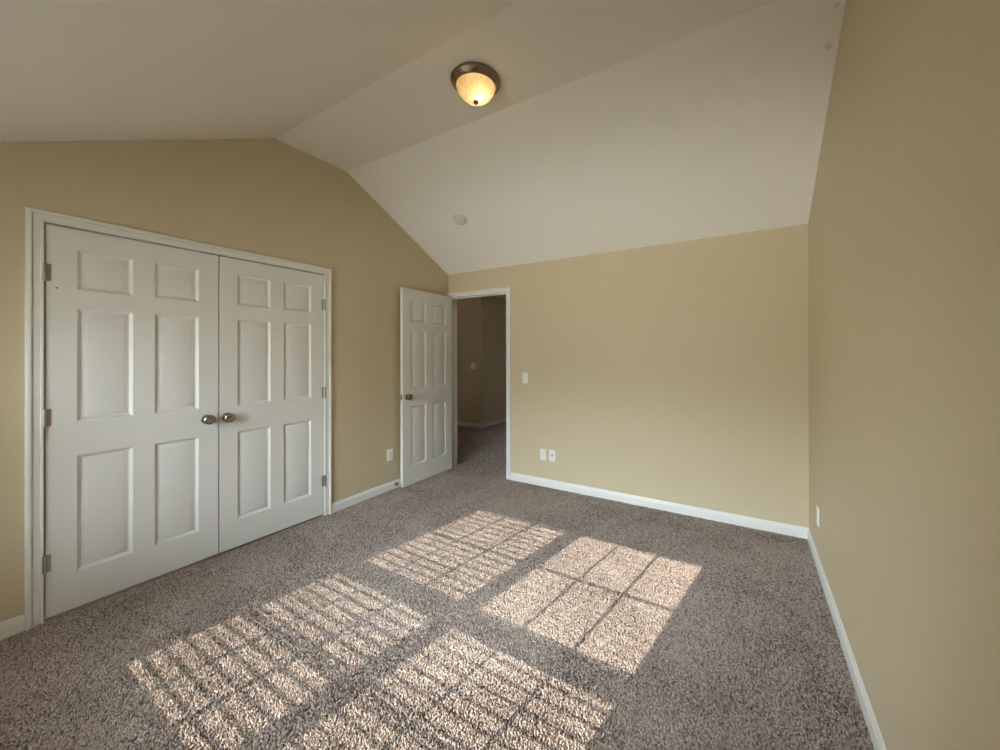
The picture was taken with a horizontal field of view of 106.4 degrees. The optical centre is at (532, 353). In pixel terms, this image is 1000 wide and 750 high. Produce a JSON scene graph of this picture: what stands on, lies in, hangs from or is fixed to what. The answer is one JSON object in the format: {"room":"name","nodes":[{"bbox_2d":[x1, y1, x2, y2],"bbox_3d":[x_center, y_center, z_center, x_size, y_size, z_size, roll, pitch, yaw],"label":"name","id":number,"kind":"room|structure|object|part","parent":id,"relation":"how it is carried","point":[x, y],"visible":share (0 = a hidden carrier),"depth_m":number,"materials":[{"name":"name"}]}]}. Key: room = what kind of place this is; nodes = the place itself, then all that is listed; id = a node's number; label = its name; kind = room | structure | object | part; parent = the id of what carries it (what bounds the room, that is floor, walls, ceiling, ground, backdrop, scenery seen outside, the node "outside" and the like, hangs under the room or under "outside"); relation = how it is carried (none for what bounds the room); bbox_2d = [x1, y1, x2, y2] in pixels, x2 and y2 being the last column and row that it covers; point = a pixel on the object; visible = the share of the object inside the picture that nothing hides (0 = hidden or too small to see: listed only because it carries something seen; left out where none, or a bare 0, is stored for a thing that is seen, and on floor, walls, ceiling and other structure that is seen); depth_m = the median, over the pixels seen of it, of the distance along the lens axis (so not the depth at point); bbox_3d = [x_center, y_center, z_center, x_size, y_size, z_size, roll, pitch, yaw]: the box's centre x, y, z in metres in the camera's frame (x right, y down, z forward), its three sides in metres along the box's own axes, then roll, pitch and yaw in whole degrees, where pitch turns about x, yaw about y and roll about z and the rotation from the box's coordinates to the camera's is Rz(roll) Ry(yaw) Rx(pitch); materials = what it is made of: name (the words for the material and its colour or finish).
{"room":"empty bedroom","nodes":[
{"label":"empty bedroom","id":0,"kind":"room"},
{"bbox_2d":[0,139,447,621],"bbox_3d":[-2.028,-0.141,2.857,0.140,3.043,4.010,0,0,30],"label":"wall","id":1,"kind":"structure","parent":0,"point":[268,197],"depth_m":2.67,"materials":[{"name":"beige paint"}]},
{"bbox_2d":[0,614,24,640],"bbox_3d":[-2.740,1.335,1.465,0.012,0.086,0.890,0,0,30],"label":"baseboard","id":2,"kind":"structure","parent":1,"relation":"attached to","point":[13,626],"depth_m":1.82,"materials":[{"name":"white paint"}]},
{"bbox_2d":[42,224,217,618],"bbox_3d":[-2.307,0.345,2.211,0.091,2.029,0.734,0,0,30],"label":"door","id":3,"kind":"structure","parent":1,"relation":"in","point":[130,411],"depth_m":2.15,"materials":[{"name":"white paint"}]},
{"bbox_3d":[-2.130,0.437,2.461,0.036,0.066,0.066,0,0,30],"label":"knob","id":4,"kind":"part","parent":3,"relation":"part of","materials":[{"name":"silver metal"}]},
{"bbox_2d":[24,206,331,631],"bbox_3d":[-2.175,0.326,2.562,0.138,2.108,1.573,0,0,30],"label":"door frame","id":5,"kind":"structure","parent":1,"relation":"attached to","point":[35,218],"depth_m":1.89,"materials":[{"name":"white paint"}]},
{"bbox_2d":[218,256,325,552],"bbox_3d":[-1.936,0.346,2.852,0.091,2.029,0.734,0,0,30],"label":"door","id":6,"kind":"structure","parent":1,"relation":"in","point":[272,390],"depth_m":2.80,"materials":[{"name":"white paint"}]},
{"bbox_3d":[-2.074,0.441,2.558,0.036,0.066,0.066,0,0,30],"label":"knob","id":7,"kind":"part","parent":6,"relation":"part of","materials":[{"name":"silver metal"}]},
{"bbox_2d":[332,478,399,512],"bbox_3d":[-1.371,1.338,3.864,0.012,0.086,1.487,0,0,29],"label":"baseboard","id":8,"kind":"structure","parent":1,"relation":"attached to","point":[341,504],"depth_m":3.49,"materials":[{"name":"white paint"}]},
{"bbox_2d":[387,448,392,461],"bbox_3d":[-1.431,1.024,3.761,0.009,0.116,0.072,0,0,30],"label":"wall outlet","id":9,"kind":"object","parent":1,"relation":"attached to","point":[390,451],"visible":1,"depth_m":3.75,"materials":[{"name":"white plastic"}]},
{"bbox_2d":[400,287,451,487],"bbox_3d":[-1.133,0.347,4.126,0.092,2.040,0.772,0,0,28],"label":"door","id":10,"kind":"structure","parent":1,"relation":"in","point":[425,317],"depth_m":4.08,"materials":[{"name":"white paint"}]},
{"bbox_2d":[0,0,845,274],"bbox_3d":[-0.473,-1.143,1.913,3.781,1.230,4.210,0,0,30],"label":"ceiling","id":11,"kind":"structure","parent":0,"point":[609,125],"depth_m":2.12,"materials":[{"name":"white paint"}]},
{"bbox_2d":[453,213,466,224],"bbox_3d":[-0.693,-1.277,3.567,0.132,0.085,0.123,0,0,34],"label":"smoke detector","id":12,"kind":"object","parent":11,"relation":"attached to","point":[459,219],"visible":1,"depth_m":3.53,"materials":[{"name":"white plastic"}]},
{"bbox_2d":[451,62,500,105],"bbox_3d":[-0.338,-1.565,2.238,0.296,0.145,0.296,0,0,30],"label":"ceiling light","id":13,"kind":"object","parent":11,"relation":"attached to","point":[476,83],"visible":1,"depth_m":2.16,"materials":[{"name":"beige glass"}]},
{"bbox_3d":[-0.338,-1.556,2.238,0.231,0.091,0.231,0,0,30],"label":"lamp shade","id":14,"kind":"part","parent":13,"relation":"part of","materials":[{"name":"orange glass"}]},
{"bbox_2d":[0,422,873,749],"bbox_3d":[-0.453,1.438,4.833,7.800,0.128,9.290,0,0,30],"label":"floor","id":15,"kind":"structure","parent":0,"point":[464,606],"depth_m":1.79,"materials":[{"name":"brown carpet"}]},
{"bbox_2d":[457,296,505,423],"bbox_3d":[-1.208,0.142,8.764,2.365,2.500,3.040,0,0,30],"label":"wall","id":16,"kind":"structure","parent":0,"point":[481,321],"depth_m":7.06,"materials":[{"name":"beige paint"}]},
{"bbox_2d":[457,421,481,428],"bbox_3d":[-1.964,1.347,7.438,2.377,0.086,0.012,0,0,30],"label":"baseboard","id":17,"kind":"structure","parent":16,"relation":"attached to","point":[464,424],"depth_m":6.97,"materials":[{"name":"white paint"}]},
{"bbox_2d":[482,418,505,427],"bbox_3d":[-0.177,1.346,8.167,0.012,0.086,3.040,0,0,30],"label":"baseboard","id":18,"kind":"structure","parent":16,"relation":"attached to","point":[499,421],"depth_m":7.18,"materials":[{"name":"white paint"}]},
{"bbox_2d":[448,224,808,527],"bbox_3d":[0.544,0.206,3.686,3.761,2.344,0.120,0,0,30],"label":"wall","id":19,"kind":"structure","parent":0,"point":[677,372],"depth_m":3.23,"materials":[{"name":"beige paint"}]},
{"bbox_2d":[447,286,510,479],"bbox_3d":[-0.599,0.327,4.336,0.908,2.108,0.139,0,0,30],"label":"door frame","id":20,"kind":"structure","parent":19,"relation":"attached to","point":[507,290],"depth_m":4.23,"materials":[{"name":"white paint"}]},
{"bbox_2d":[523,372,527,382],"bbox_3d":[-0.076,0.259,3.964,0.072,0.116,0.019,0,0,30],"label":"light switch","id":21,"kind":"object","parent":19,"relation":"attached to","point":[525,374],"visible":1,"depth_m":3.97,"materials":[{"name":"white plastic"}]},
{"bbox_2d":[540,448,545,459],"bbox_3d":[0.112,1.045,3.860,0.072,0.116,0.009,0,0,30],"label":"wall outlet","id":22,"kind":"object","parent":19,"relation":"attached to","point":[542,451],"visible":1,"depth_m":3.86,"materials":[{"name":"white plastic"}]},
{"bbox_2d":[549,449,555,461],"bbox_3d":[0.202,1.043,3.804,0.072,0.116,0.016,0,0,30],"label":"cable jack","id":23,"kind":"object","parent":19,"relation":"attached to","point":[552,453],"visible":1,"depth_m":3.80,"materials":[{"name":"white plastic"}]},
{"bbox_2d":[511,472,807,538],"bbox_3d":[0.902,1.333,3.401,2.622,0.086,0.012,0,0,30],"label":"baseboard","id":24,"kind":"structure","parent":19,"relation":"attached to","point":[754,523],"depth_m":3.22,"materials":[{"name":"white paint"}]},
{"bbox_2d":[808,0,999,749],"bbox_3d":[1.096,-0.150,1.005,0.120,3.043,4.210,0,0,30],"label":"wall","id":25,"kind":"structure","parent":0,"point":[904,221],"depth_m":1.02,"materials":[{"name":"beige paint"}]},
{"bbox_2d":[816,505,818,526],"bbox_3d":[1.826,1.039,2.391,0.009,0.116,0.072,0,0,30],"label":"wall outlet","id":26,"kind":"object","parent":25,"relation":"attached to","point":[817,507],"visible":1,"depth_m":2.38,"materials":[{"name":"white plastic"}]},
{"bbox_2d":[807,528,886,749],"bbox_3d":[1.046,1.328,1.043,0.012,0.086,3.950,0,0,30],"label":"baseboard","id":27,"kind":"structure","parent":25,"relation":"attached to","point":[870,720],"depth_m":1.59,"materials":[{"name":"white paint"}]}
]}

